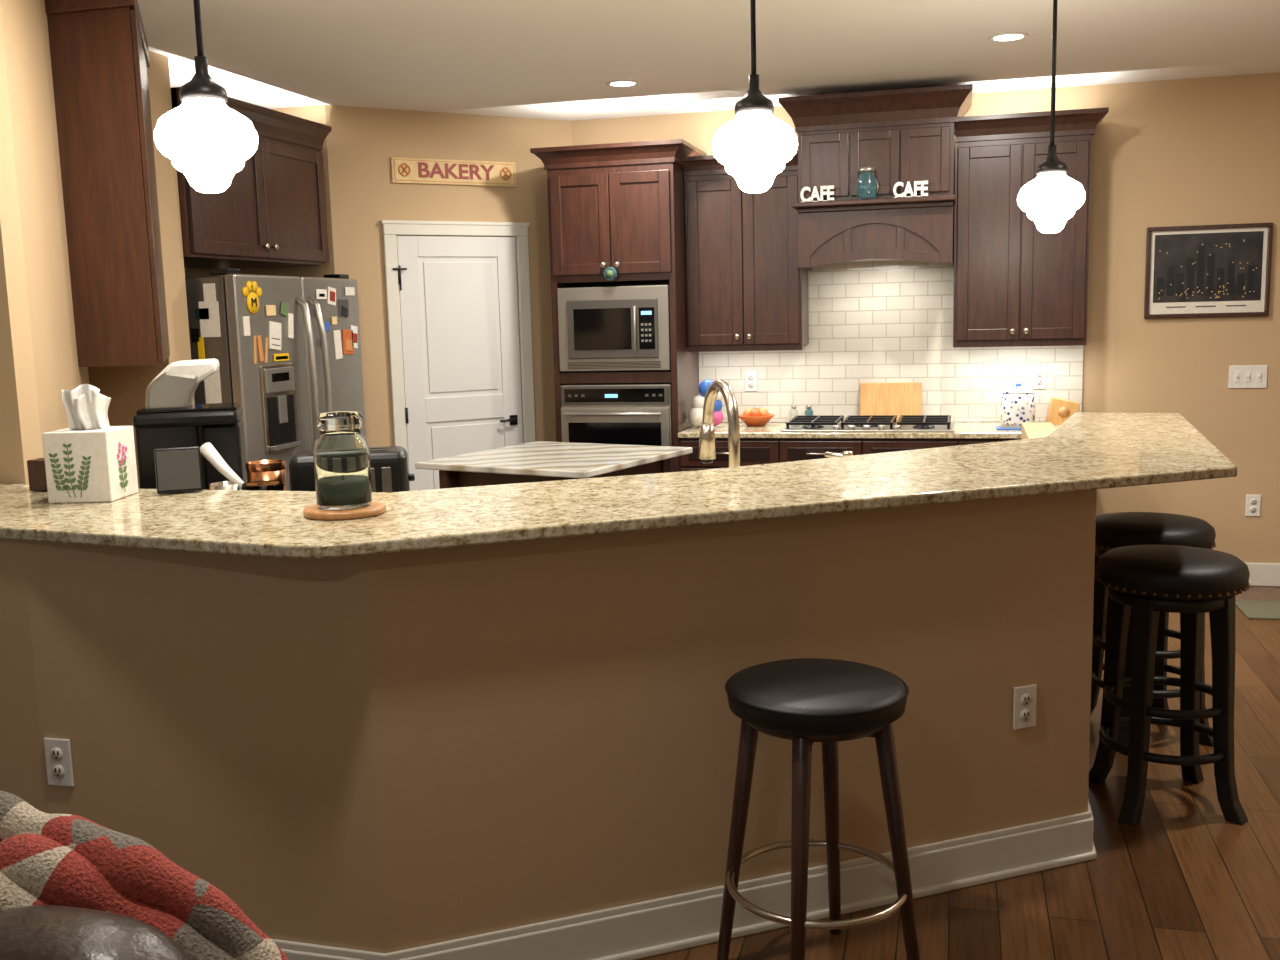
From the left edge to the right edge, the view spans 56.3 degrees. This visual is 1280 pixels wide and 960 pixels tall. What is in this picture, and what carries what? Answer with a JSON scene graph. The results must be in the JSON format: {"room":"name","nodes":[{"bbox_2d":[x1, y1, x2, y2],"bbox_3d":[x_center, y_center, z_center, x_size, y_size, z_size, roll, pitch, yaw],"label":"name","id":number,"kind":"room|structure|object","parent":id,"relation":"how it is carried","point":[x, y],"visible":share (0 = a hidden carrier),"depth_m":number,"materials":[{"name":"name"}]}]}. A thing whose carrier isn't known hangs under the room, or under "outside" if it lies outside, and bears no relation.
{"room":"kitchen","nodes":[
{"label":"kitchen","id":0,"kind":"room"},
{"bbox_2d":[0,0,88,483],"bbox_3d":[-2.262,-0.368,4.554,0.299,2.740,2.037,-5,9,-25],"label":"wall","id":1,"kind":"structure","parent":0,"point":[38,349],"depth_m":3.73,"materials":[{"name":"beige paint"}]},
{"bbox_2d":[45,0,169,366],"bbox_3d":[-2.102,-1.121,4.745,0.431,1.300,1.431,-5,9,-26],"label":"upper cabinet","id":2,"kind":"object","parent":1,"relation":"attached to","point":[100,58],"visible":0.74,"depth_m":4.21,"materials":[{"name":"brown wood"}]},
{"bbox_2d":[88,51,194,488],"bbox_3d":[-2.415,-0.486,5.434,0.760,2.740,0.160,1,8,15],"label":"wall","id":3,"kind":"structure","parent":0,"point":[126,386],"depth_m":5.29,"materials":[{"name":"beige paint"}]},
{"bbox_2d":[184,268,224,277],"bbox_3d":[-2.537,-0.593,6.224,0.120,2.740,1.400,1,8,15],"label":"wall","id":4,"kind":"structure","parent":0,"point":[189,272],"depth_m":6.49,"materials":[{"name":"beige paint"}]},
{"bbox_2d":[171,87,331,268],"bbox_3d":[-2.151,-1.450,5.957,0.725,0.730,1.235,1,8,15],"label":"upper cabinet","id":5,"kind":"object","parent":4,"relation":"attached to","point":[272,211],"visible":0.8,"depth_m":5.93,"materials":[{"name":"brown wood"}]},
{"bbox_2d":[240,105,334,277],"bbox_3d":[-1.993,-0.686,6.796,0.680,2.740,0.082,1,8,15],"label":"wall","id":6,"kind":"structure","parent":0,"point":[316,113],"depth_m":6.58,"materials":[{"name":"beige paint"}]},
{"bbox_2d":[399,265,401,290],"bbox_3d":[-1.355,-1.142,6.761,0.010,0.140,0.010,-6,9,-30],"label":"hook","id":7,"kind":"object","parent":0,"point":[399,265],"depth_m":6.76,"materials":[{"name":"black metal"}]},
{"bbox_2d":[325,105,571,446],"bbox_3d":[-1.056,-0.751,7.094,1.502,2.740,0.115,-6,9,-30],"label":"wall","id":8,"kind":"structure","parent":0,"point":[362,142],"depth_m":6.81,"materials":[{"name":"beige paint"}]},
{"bbox_2d":[383,235,409,490],"bbox_3d":[-1.382,-0.363,6.865,0.075,2.050,0.027,-6,9,-30],"label":"door frame","id":9,"kind":"structure","parent":8,"relation":"attached to","point":[389,241],"depth_m":6.79,"materials":[{"name":"white paint"}]},
{"bbox_2d":[405,408,408,422],"bbox_3d":[-1.340,-0.370,6.872,0.016,0.090,0.016,-6,9,-30],"label":"hinge","id":10,"kind":"object","parent":8,"relation":"attached to","point":[406,409],"visible":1,"depth_m":6.87,"materials":[{"name":"black metal"}]},
{"bbox_2d":[397,236,429,490],"bbox_3d":[-1.297,-0.376,6.921,0.120,2.035,0.014,-6,9,-30],"label":"stile","id":11,"kind":"object","parent":8,"relation":"attached to","point":[407,246],"visible":0.56,"depth_m":6.87,"materials":[{"name":"white paint"}]},
{"bbox_2d":[391,157,515,186],"bbox_3d":[-1.060,-1.770,6.880,0.760,0.140,0.027,-6,9,-30],"label":"sign","id":12,"kind":"object","parent":8,"relation":"attached to","point":[403,170],"visible":1,"depth_m":6.87,"materials":[{"name":"beige paint"}]},
{"bbox_2d":[380,220,529,420],"bbox_3d":[-1.037,-0.911,6.985,0.910,1.175,0.054,-6,9,-30],"label":"door frame","id":13,"kind":"structure","parent":8,"relation":"in","point":[389,227],"depth_m":6.89,"materials":[{"name":"white paint"}]},
{"bbox_2d":[500,418,515,422],"bbox_3d":[-0.791,-0.358,7.173,0.101,0.022,0.018,-6,9,-30],"label":"lever","id":14,"kind":"object","parent":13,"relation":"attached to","point":[511,419],"visible":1,"depth_m":7.17,"materials":[{"name":"black metal"}]},
{"bbox_2d":[417,236,496,256],"bbox_3d":[-1.058,-1.354,6.940,0.490,0.115,0.014,-6,9,-30],"label":"rail","id":15,"kind":"object","parent":8,"relation":"attached to","point":[428,246],"visible":1,"depth_m":6.93,"materials":[{"name":"white paint"}]},
{"bbox_2d":[418,257,504,489],"bbox_3d":[-1.037,-0.451,7.070,0.490,1.710,0.004,-6,9,-30],"label":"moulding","id":16,"kind":"structure","parent":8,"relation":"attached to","point":[421,260],"depth_m":7.02,"materials":[{"name":"white paint"}]},
{"bbox_2d":[423,262,497,392],"bbox_3d":[-1.046,-0.896,7.004,0.430,0.750,0.007,-6,9,-30],"label":"panel","id":17,"kind":"object","parent":16,"relation":"attached to","point":[459,296],"visible":1,"depth_m":7.00,"materials":[{"name":"white paint"}]},
{"bbox_2d":[431,422,499,488],"bbox_3d":[-1.023,0.020,7.131,0.430,0.700,0.007,-6,9,-30],"label":"panel","id":18,"kind":"object","parent":16,"relation":"attached to","point":[447,441],"visible":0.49,"depth_m":7.08,"materials":[{"name":"white paint"}]},
{"bbox_2d":[425,394,503,422],"bbox_3d":[-1.034,-0.426,7.069,0.490,0.140,0.014,-6,9,-30],"label":"rail","id":19,"kind":"object","parent":8,"relation":"attached to","point":[442,409],"visible":1,"depth_m":7.06,"materials":[{"name":"white paint"}]},
{"bbox_2d":[497,237,522,446],"bbox_3d":[-0.771,-0.431,7.224,0.120,2.035,0.014,-6,9,-30],"label":"stile","id":20,"kind":"object","parent":8,"relation":"attached to","point":[506,246],"visible":0.56,"depth_m":7.16,"materials":[{"name":"white paint"}]},
{"bbox_2d":[510,415,517,424],"bbox_3d":[-0.763,-0.363,7.223,0.050,0.060,0.010,-6,9,-30],"label":"rosette","id":21,"kind":"object","parent":20,"relation":"attached to","point":[511,416],"visible":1,"depth_m":7.22,"materials":[{"name":"black metal"}]},
{"bbox_2d":[515,236,535,442],"bbox_3d":[-0.679,-0.437,7.271,0.075,2.050,0.027,-6,9,-30],"label":"door frame","id":22,"kind":"structure","parent":8,"relation":"attached to","point":[522,251],"depth_m":7.20,"materials":[{"name":"white paint"}]},
{"bbox_2d":[0,422,1096,952],"bbox_3d":[-0.297,0.550,3.627,4.878,1.079,1.575,-4,8,-20],"label":"wall","id":23,"kind":"structure","parent":0,"point":[396,751],"depth_m":2.86,"materials":[{"name":"beige paint"}]},
{"bbox_2d":[44,738,73,786],"bbox_3d":[-1.415,0.687,2.910,0.074,0.120,0.012,1,8,15],"label":"wall outlet","id":24,"kind":"object","parent":23,"relation":"attached to","point":[58,756],"depth_m":2.91,"materials":[{"name":"white plastic"}]},
{"bbox_2d":[0,412,1236,558],"bbox_3d":[-0.136,-0.015,3.622,5.348,0.030,1.858,-4,8,-15],"label":"countertop","id":25,"kind":"structure","parent":23,"relation":"on","point":[1087,451],"depth_m":3.09,"materials":[{"name":"beige stone"}]},
{"bbox_2d":[27,458,46,490],"bbox_3d":[-1.723,-0.017,3.481,0.090,0.092,0.060,1,8,15],"label":"wood block","id":26,"kind":"object","parent":25,"relation":"on","point":[36,467],"visible":0.48,"depth_m":3.46,"materials":[{"name":"brown wood"}]},
{"bbox_2d":[42,384,138,502],"bbox_3d":[-1.506,-0.106,3.275,0.173,0.313,0.173,-1,8,1],"label":"tissue box","id":27,"kind":"object","parent":25,"relation":"on","point":[89,460],"visible":1,"depth_m":3.21,"materials":[{"name":"cardboard"}]},
{"bbox_2d":[154,446,202,493],"bbox_3d":[-1.295,-0.030,3.357,0.120,0.126,0.074,-4,8,-20],"label":"smart display","id":28,"kind":"object","parent":25,"relation":"on","point":[178,469],"visible":1,"depth_m":3.33,"materials":[{"name":"black plastic"}]},
{"bbox_2d":[132,358,246,489],"bbox_3d":[-1.495,-0.125,3.990,0.320,0.550,0.300,-4,8,-15],"label":"coffee maker","id":29,"kind":"object","parent":25,"relation":"on","point":[169,418],"visible":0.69,"depth_m":3.88,"materials":[{"name":"black plastic"}]},
{"bbox_2d":[200,442,243,489],"bbox_3d":[-1.286,0.036,3.696,0.100,0.301,0.161,-7,9,-33],"label":"scoop","id":30,"kind":"object","parent":25,"relation":"on","point":[207,450],"visible":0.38,"depth_m":3.67,"materials":[{"name":"white plastic"}]},
{"bbox_2d":[208,481,241,489],"bbox_3d":[-1.268,0.099,3.681,0.100,0.180,0.100,1,8,15],"label":"cup","id":31,"kind":"object","parent":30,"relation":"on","point":[224,485],"depth_m":3.64,"materials":[{"name":"silver metal"}]},
{"bbox_2d":[241,480,283,490],"bbox_3d":[-1.138,0.101,3.626,0.126,0.185,0.126,1,8,15],"label":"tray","id":32,"kind":"object","parent":25,"relation":"on","point":[265,485],"visible":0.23,"depth_m":3.60,"materials":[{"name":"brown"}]},
{"bbox_2d":[245,459,286,490],"bbox_3d":[-1.206,0.050,3.877,0.126,0.220,0.126,1,8,15],"label":"copper canister","id":33,"kind":"object","parent":25,"relation":"on","point":[272,469],"visible":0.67,"depth_m":3.82,"materials":[{"name":"orange metal"}]},
{"bbox_2d":[303,501,385,519],"bbox_3d":[-0.719,0.073,2.916,0.196,0.018,0.196,1,8,15],"label":"coaster","id":34,"kind":"object","parent":25,"relation":"on","point":[376,508],"visible":0.8,"depth_m":2.85,"materials":[{"name":"brown wood"}]},
{"bbox_2d":[313,411,371,509],"bbox_3d":[-0.723,-0.052,2.899,0.132,0.232,0.132,1,8,15],"label":"jar candle","id":35,"kind":"object","parent":34,"relation":"on","point":[341,454],"visible":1,"depth_m":2.85,"materials":[{"name":"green glass"}]},
{"bbox_2d":[289,446,414,491],"bbox_3d":[-0.911,0.031,3.820,0.380,0.258,0.223,-3,8,-10],"label":"toaster","id":36,"kind":"object","parent":25,"relation":"on","point":[388,464],"visible":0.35,"depth_m":3.72,"materials":[{"name":"black plastic"}]},
{"bbox_2d":[370,468,375,491],"bbox_3d":[-0.838,0.017,3.719,0.030,0.110,0.004,-3,8,-10],"label":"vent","id":37,"kind":"object","parent":36,"relation":"attached to","point":[373,470],"depth_m":3.72,"materials":[{"name":"silver metal"}]},
{"bbox_2d":[381,467,391,491],"bbox_3d":[-0.789,0.015,3.728,0.030,0.110,0.004,-3,8,-10],"label":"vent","id":38,"kind":"object","parent":36,"relation":"attached to","point":[386,472],"depth_m":3.72,"materials":[{"name":"silver metal"}]},
{"bbox_2d":[698,380,739,466],"bbox_3d":[0.304,-0.122,4.053,0.136,0.439,0.297,-4,8,-19],"label":"kitchen faucet","id":39,"kind":"object","parent":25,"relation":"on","point":[707,444],"visible":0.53,"depth_m":4.00,"materials":[{"name":"silver metal"}]},
{"bbox_2d":[824,451,852,457],"bbox_3d":[0.703,-0.019,4.214,0.104,0.171,0.038,6,11,41],"label":"soap dispenser","id":40,"kind":"object","parent":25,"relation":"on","point":[844,453],"visible":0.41,"depth_m":4.19,"materials":[{"name":"silver metal"}]},
{"bbox_2d":[271,799,1096,959],"bbox_3d":[-0.259,1.022,3.639,4.912,0.138,1.522,-4,8,-20],"label":"baseboard","id":41,"kind":"structure","parent":23,"relation":"attached to","point":[644,929],"depth_m":3.05,"materials":[{"name":"white paint"}]},
{"bbox_2d":[1013,684,1036,729],"bbox_3d":[1.058,0.624,3.283,0.074,0.120,0.012,-4,8,-20],"label":"wall outlet","id":42,"kind":"object","parent":23,"relation":"attached to","point":[1025,697],"depth_m":3.28,"materials":[{"name":"white plastic"}]},
{"bbox_2d":[137,0,1279,120],"bbox_3d":[0.011,-1.579,2.535,7.900,0.100,9.300,1,8,15],"label":"ceiling","id":43,"kind":"structure","parent":0,"point":[536,59],"depth_m":5.32,"materials":[{"name":"paint"}]},
{"bbox_2d":[154,0,257,192],"bbox_3d":[-1.051,-1.116,2.841,0.238,0.846,0.238,1,8,15],"label":"pendant light","id":44,"kind":"object","parent":43,"relation":"hanging from","point":[206,140],"visible":1,"depth_m":2.82,"materials":[{"name":"white glass"}]},
{"bbox_2d":[606,80,638,87],"bbox_3d":[-0.088,-2.013,6.080,0.170,0.009,0.170,1,8,15],"label":"recessed light","id":45,"kind":"object","parent":43,"relation":"in","point":[616,83],"visible":1,"depth_m":6.08,"materials":[{"name":"white plastic"}]},
{"bbox_2d":[712,0,797,192],"bbox_3d":[0.311,-1.216,3.281,0.238,0.836,0.238,1,8,15],"label":"pendant light","id":46,"kind":"object","parent":43,"relation":"hanging from","point":[755,146],"visible":1,"depth_m":3.26,"materials":[{"name":"white glass"}]},
{"bbox_2d":[988,32,1028,41],"bbox_3d":[1.615,-1.940,5.245,0.170,0.009,0.170,1,8,15],"label":"recessed light","id":47,"kind":"object","parent":43,"relation":"in","point":[1008,36],"visible":1,"depth_m":5.24,"materials":[{"name":"white plastic"}]},
{"bbox_2d":[1017,0,1084,233],"bbox_3d":[1.504,-1.361,4.355,0.238,0.906,0.238,1,8,15],"label":"pendant light","id":48,"kind":"object","parent":43,"relation":"hanging from","point":[1052,198],"visible":1,"depth_m":4.33,"materials":[{"name":"white glass"}]},
{"bbox_2d":[572,72,1279,562],"bbox_3d":[2.183,-0.794,6.807,5.850,2.740,0.120,1,8,15],"label":"wall","id":49,"kind":"structure","parent":0,"point":[1192,151],"depth_m":6.53,"materials":[{"name":"beige paint"}]},
{"bbox_2d":[683,150,808,351],"bbox_3d":[0.613,-1.293,6.874,0.660,1.090,0.373,1,8,15],"label":"upper cabinet","id":50,"kind":"object","parent":49,"relation":"attached to","point":[747,290],"visible":0.84,"depth_m":6.75,"materials":[{"name":"brown wood"}]},
{"bbox_2d":[778,84,972,270],"bbox_3d":[1.291,-1.615,6.523,0.992,0.890,0.613,1,8,15],"label":"upper cabinet","id":51,"kind":"object","parent":49,"relation":"attached to","point":[906,135],"visible":0.91,"depth_m":6.31,"materials":[{"name":"brown wood"}]},
{"bbox_2d":[800,185,833,201],"bbox_3d":[0.945,-1.522,6.370,0.177,0.083,0.024,1,8,15],"label":"letter sign","id":52,"kind":"object","parent":51,"relation":"on","point":[828,192],"visible":0.97,"depth_m":6.36,"materials":[{"name":"white plastic"}]},
{"bbox_2d":[857,167,878,198],"bbox_3d":[1.194,-1.561,6.298,0.100,0.168,0.100,-7,10,-34],"label":"glass jar","id":53,"kind":"object","parent":51,"relation":"on","point":[866,182],"visible":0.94,"depth_m":6.26,"materials":[{"name":"teal glass"}]},
{"bbox_2d":[792,195,955,209],"bbox_3d":[1.290,-1.499,6.540,0.844,0.025,0.613,1,8,15],"label":"shelf","id":54,"kind":"object","parent":51,"relation":"attached to","point":[882,202],"depth_m":6.28,"materials":[{"name":"brown wood"}]},
{"bbox_2d":[811,223,938,267],"bbox_3d":[1.311,-1.325,6.612,0.812,0.290,0.513,1,8,15],"label":"hood","id":55,"kind":"object","parent":51,"relation":"attached to","point":[831,243],"depth_m":6.37,"materials":[{"name":"brown wood"}]},
{"bbox_2d":[893,181,927,197],"bbox_3d":[1.414,-1.517,6.247,0.177,0.083,0.024,1,8,15],"label":"letter sign","id":56,"kind":"object","parent":51,"relation":"on","point":[922,188],"visible":0.96,"depth_m":6.24,"materials":[{"name":"white plastic"}]},
{"bbox_2d":[699,257,1082,421],"bbox_3d":[1.412,-0.805,6.939,2.188,0.936,0.014,1,8,15],"label":"tile backsplash","id":57,"kind":"structure","parent":49,"relation":"attached to","point":[874,321],"depth_m":6.91,"materials":[{"name":"white tile"}]},
{"bbox_2d":[745,371,756,390],"bbox_3d":[0.663,-0.591,7.154,0.074,0.120,0.012,1,8,15],"label":"wall outlet","id":58,"kind":"object","parent":57,"relation":"attached to","point":[750,376],"visible":1,"depth_m":7.15,"materials":[{"name":"white plastic"}]},
{"bbox_2d":[1032,367,1045,388],"bbox_3d":[2.250,-0.574,6.737,0.074,0.120,0.012,1,8,15],"label":"wall outlet","id":59,"kind":"object","parent":57,"relation":"attached to","point":[1039,373],"visible":1,"depth_m":6.74,"materials":[{"name":"white plastic"}]},
{"bbox_2d":[953,107,1108,347],"bbox_3d":[2.092,-1.336,6.472,0.757,1.210,0.383,1,8,15],"label":"upper cabinet","id":60,"kind":"object","parent":49,"relation":"attached to","point":[1016,284],"visible":0.99,"depth_m":6.36,"materials":[{"name":"brown wood"}]},
{"bbox_2d":[1144,222,1272,318],"bbox_3d":[3.059,-1.125,6.449,0.620,0.490,0.030,1,8,15],"label":"framed picture","id":61,"kind":"object","parent":49,"relation":"attached to","point":[1224,270],"visible":1,"depth_m":6.45,"materials":[{"name":"brown wood"}]},
{"bbox_2d":[1153,231,1263,302],"bbox_3d":[3.059,-1.146,6.447,0.536,0.363,0.003,1,8,15],"label":"print","id":62,"kind":"object","parent":61,"relation":"attached to","point":[1189,266],"depth_m":6.44},
{"bbox_2d":[1228,365,1267,387],"bbox_3d":[3.292,-0.558,6.474,0.190,0.124,0.022,1,8,15],"label":"switch plate","id":63,"kind":"object","parent":49,"relation":"attached to","point":[1240,376],"visible":1,"depth_m":6.48,"materials":[{"name":"white plastic"}]},
{"bbox_2d":[1245,494,1260,515],"bbox_3d":[3.364,0.140,6.562,0.074,0.120,0.012,1,8,15],"label":"wall outlet","id":64,"kind":"object","parent":49,"relation":"attached to","point":[1253,502],"visible":1,"depth_m":6.56,"materials":[{"name":"white plastic"}]},
{"bbox_2d":[1250,498,1256,504],"bbox_3d":[3.363,0.118,6.556,0.034,0.034,0.003,1,8,15],"label":"receptacle","id":65,"kind":"object","parent":64,"relation":"attached to","point":[1253,501],"depth_m":6.56,"materials":[{"name":"plastic"}]},
{"bbox_2d":[1250,506,1256,512],"bbox_3d":[3.364,0.162,6.562,0.034,0.034,0.003,1,8,15],"label":"receptacle","id":66,"kind":"object","parent":64,"relation":"attached to","point":[1253,509],"depth_m":6.56,"materials":[{"name":"plastic"}]},
{"bbox_2d":[1244,562,1279,586],"bbox_3d":[3.731,0.525,6.519,2.480,0.130,0.017,1,8,15],"label":"baseboard","id":67,"kind":"structure","parent":49,"relation":"attached to","point":[1261,574],"depth_m":6.59,"materials":[{"name":"white paint"}]},
{"bbox_2d":[637,586,1279,959],"bbox_3d":[0.082,1.233,2.926,7.900,0.100,9.300,1,8,15],"label":"floor","id":68,"kind":"structure","parent":0,"point":[1185,881],"depth_m":3.25,"materials":[{"name":"brown wood"}]},
{"bbox_2d":[0,905,191,959],"bbox_3d":[-1.077,1.015,1.456,1.043,0.795,1.063,1,8,15],"label":"leather armchair","id":69,"kind":"object","parent":68,"relation":"on","point":[35,932],"visible":0.87,"depth_m":1.57,"materials":[{"name":"brown leather"}]},
{"bbox_2d":[0,791,288,959],"bbox_3d":[-0.862,0.721,1.709,0.672,0.469,0.366,-1,8,5],"label":"throw blanket","id":70,"kind":"object","parent":69,"relation":"on","point":[70,860],"visible":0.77,"depth_m":1.75,"materials":[{"name":"fabric"}]},
{"bbox_2d":[185,268,365,490],"bbox_3d":[-1.990,-0.141,6.122,0.880,1.805,1.164,1,8,15],"label":"refrigerator","id":71,"kind":"object","parent":68,"relation":"on","point":[287,349],"visible":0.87,"depth_m":5.70,"materials":[{"name":"silver metal"}]},
{"bbox_2d":[415,441,692,488],"bbox_3d":[-0.384,0.330,5.821,0.950,0.914,0.980,3,9,31],"label":"kitchen island","id":72,"kind":"object","parent":68,"relation":"on","point":[537,461],"visible":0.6,"depth_m":5.56,"materials":[{"name":"stone"}]},
{"bbox_2d":[530,139,706,471],"bbox_3d":[-0.078,-0.644,7.016,0.865,2.500,0.655,1,8,15],"label":"oven cabinet tower","id":73,"kind":"object","parent":68,"relation":"on","point":[620,206],"visible":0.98,"depth_m":6.66,"materials":[{"name":"brown wood"}]},
{"bbox_2d":[603,266,616,280],"bbox_3d":[-0.166,-1.146,6.648,0.080,0.080,0.025,1,8,15],"label":"ornament","id":74,"kind":"object","parent":73,"relation":"hanging from","point":[610,273],"visible":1,"depth_m":6.64,"materials":[{"name":"blue glass"}]},
{"bbox_2d":[557,285,670,371],"bbox_3d":[-0.119,-0.868,6.849,0.645,0.470,0.363,1,8,15],"label":"built-in microwave","id":75,"kind":"object","parent":73,"relation":"in","point":[618,328],"visible":0.98,"depth_m":6.70,"materials":[{"name":"silver metal"}]},
{"bbox_2d":[561,382,672,471],"bbox_3d":[-0.094,-0.209,6.973,0.645,0.710,0.496,1,8,15],"label":"wall oven","id":76,"kind":"object","parent":73,"relation":"in","point":[600,413],"visible":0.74,"depth_m":6.76,"materials":[{"name":"silver metal"}]},
{"bbox_2d":[717,658,919,959],"bbox_3d":[0.411,0.822,2.784,0.423,0.740,0.423,-7,10,-35],"label":"bar stool","id":77,"kind":"object","parent":68,"relation":"on","point":[803,701],"visible":1,"depth_m":2.69,"materials":[{"name":"black leather"}]},
{"bbox_2d":[727,658,906,736],"bbox_3d":[0.403,0.489,2.738,0.410,0.069,0.410,1,8,20],"label":"cushion","id":78,"kind":"object","parent":77,"relation":"on","point":[802,697],"depth_m":2.63,"materials":[{"name":"black leather"}]},
{"bbox_2d":[678,422,1059,471],"bbox_3d":[1.353,0.158,6.750,2.185,0.912,0.666,1,8,15],"label":"base cabinet","id":79,"kind":"object","parent":68,"relation":"on","point":[766,444],"visible":0.16,"depth_m":6.53,"materials":[{"name":"brown wood"}]},
{"bbox_2d":[678,422,1059,438],"bbox_3d":[1.345,-0.280,6.700,2.185,0.030,0.618,1,8,15],"label":"countertop","id":80,"kind":"structure","parent":79,"relation":"on","point":[962,430],"depth_m":6.49,"materials":[{"name":"beige stone"}]},
{"bbox_2d":[688,379,723,426],"bbox_3d":[0.384,-0.442,6.902,0.220,0.280,0.127,1,8,15],"label":"snack bag","id":81,"kind":"object","parent":80,"relation":"on","point":[695,416],"visible":0.48,"depth_m":6.87,"materials":[{"name":"plastic"}]},
{"bbox_2d":[739,408,774,425],"bbox_3d":[0.676,-0.368,6.975,0.220,0.103,0.220,1,8,15],"label":"fruit bowl","id":82,"kind":"object","parent":80,"relation":"on","point":[755,416],"visible":0.97,"depth_m":6.92,"materials":[{"name":"orange ceramic"}]},
{"bbox_2d":[790,405,797,419],"bbox_3d":[0.910,-0.390,7.077,0.048,0.105,0.048,1,8,15],"label":"bottle","id":83,"kind":"object","parent":80,"relation":"on","point":[793,412],"visible":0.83,"depth_m":7.06,"materials":[{"name":"clear glass"}]},
{"bbox_2d":[805,405,812,415],"bbox_3d":[0.997,-0.389,7.054,0.048,0.105,0.048,1,8,15],"label":"bottle","id":84,"kind":"object","parent":80,"relation":"on","point":[808,412],"visible":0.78,"depth_m":7.04,"materials":[{"name":"blue glass"}]},
{"bbox_2d":[781,415,953,431],"bbox_3d":[1.281,-0.316,6.682,0.920,0.050,0.490,1,8,15],"label":"gas cooktop","id":85,"kind":"object","parent":80,"relation":"in","point":[824,423],"visible":1,"depth_m":6.57,"materials":[{"name":"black metal"}]},
{"bbox_2d":[860,382,921,421],"bbox_3d":[1.451,-0.448,6.929,0.350,0.230,0.073,1,8,15],"label":"cutting board","id":86,"kind":"object","parent":80,"relation":"on","point":[901,398],"visible":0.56,"depth_m":6.92,"materials":[{"name":"brown wood"}]},
{"bbox_2d":[996,425,1020,429],"bbox_3d":[2.063,-0.282,6.433,0.280,0.012,0.160,1,8,15],"label":"tray","id":87,"kind":"object","parent":80,"relation":"on","point":[1001,427],"visible":0.41,"depth_m":6.40,"materials":[{"name":"plastic"}]},
{"bbox_2d":[1001,383,1035,424],"bbox_3d":[2.094,-0.422,6.624,0.184,0.235,0.184,1,8,15],"label":"ceramic canister","id":88,"kind":"object","parent":80,"relation":"on","point":[1018,403],"visible":0.89,"depth_m":6.55,"materials":[{"name":"white ceramic"}]},
{"bbox_2d":[1045,397,1078,424],"bbox_3d":[2.335,-0.384,6.617,0.169,0.149,0.123,1,8,15],"label":"knife block","id":89,"kind":"object","parent":80,"relation":"on","point":[1060,410],"visible":0.73,"depth_m":6.56,"materials":[{"name":"brown wood"}]},
{"bbox_2d":[1090,512,1215,746],"bbox_3d":[1.850,0.531,4.373,0.440,0.804,0.440,-2,8,-5],"label":"bar stool","id":90,"kind":"object","parent":68,"relation":"on","point":[1119,529],"visible":0.48,"depth_m":4.25,"materials":[{"name":"black wood"}]},
{"bbox_2d":[1095,512,1215,550],"bbox_3d":[1.841,0.184,4.325,0.436,0.104,0.436,-2,8,-5],"label":"cushion","id":91,"kind":"object","parent":90,"relation":"on","point":[1119,529],"depth_m":4.19,"materials":[{"name":"black leather"}]},
{"bbox_2d":[1089,545,1249,824],"bbox_3d":[1.656,0.621,3.758,0.440,0.804,0.440,-1,8,3],"label":"bar stool","id":92,"kind":"object","parent":68,"relation":"on","point":[1191,582],"visible":0.99,"depth_m":3.63,"materials":[{"name":"black wood"}]},
{"bbox_2d":[1096,545,1249,599],"bbox_3d":[1.647,0.275,3.710,0.436,0.104,0.436,-1,8,3],"label":"cushion","id":93,"kind":"object","parent":92,"relation":"on","point":[1135,572],"depth_m":3.57,"materials":[{"name":"black leather"}]},
{"bbox_2d":[1236,599,1279,619],"bbox_3d":[3.345,0.661,6.039,0.580,0.012,0.370,1,8,15],"label":"floor mat","id":94,"kind":"object","parent":68,"relation":"on","point":[1252,609],"visible":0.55,"depth_m":6.08,"materials":[{"name":"beige fabric"}]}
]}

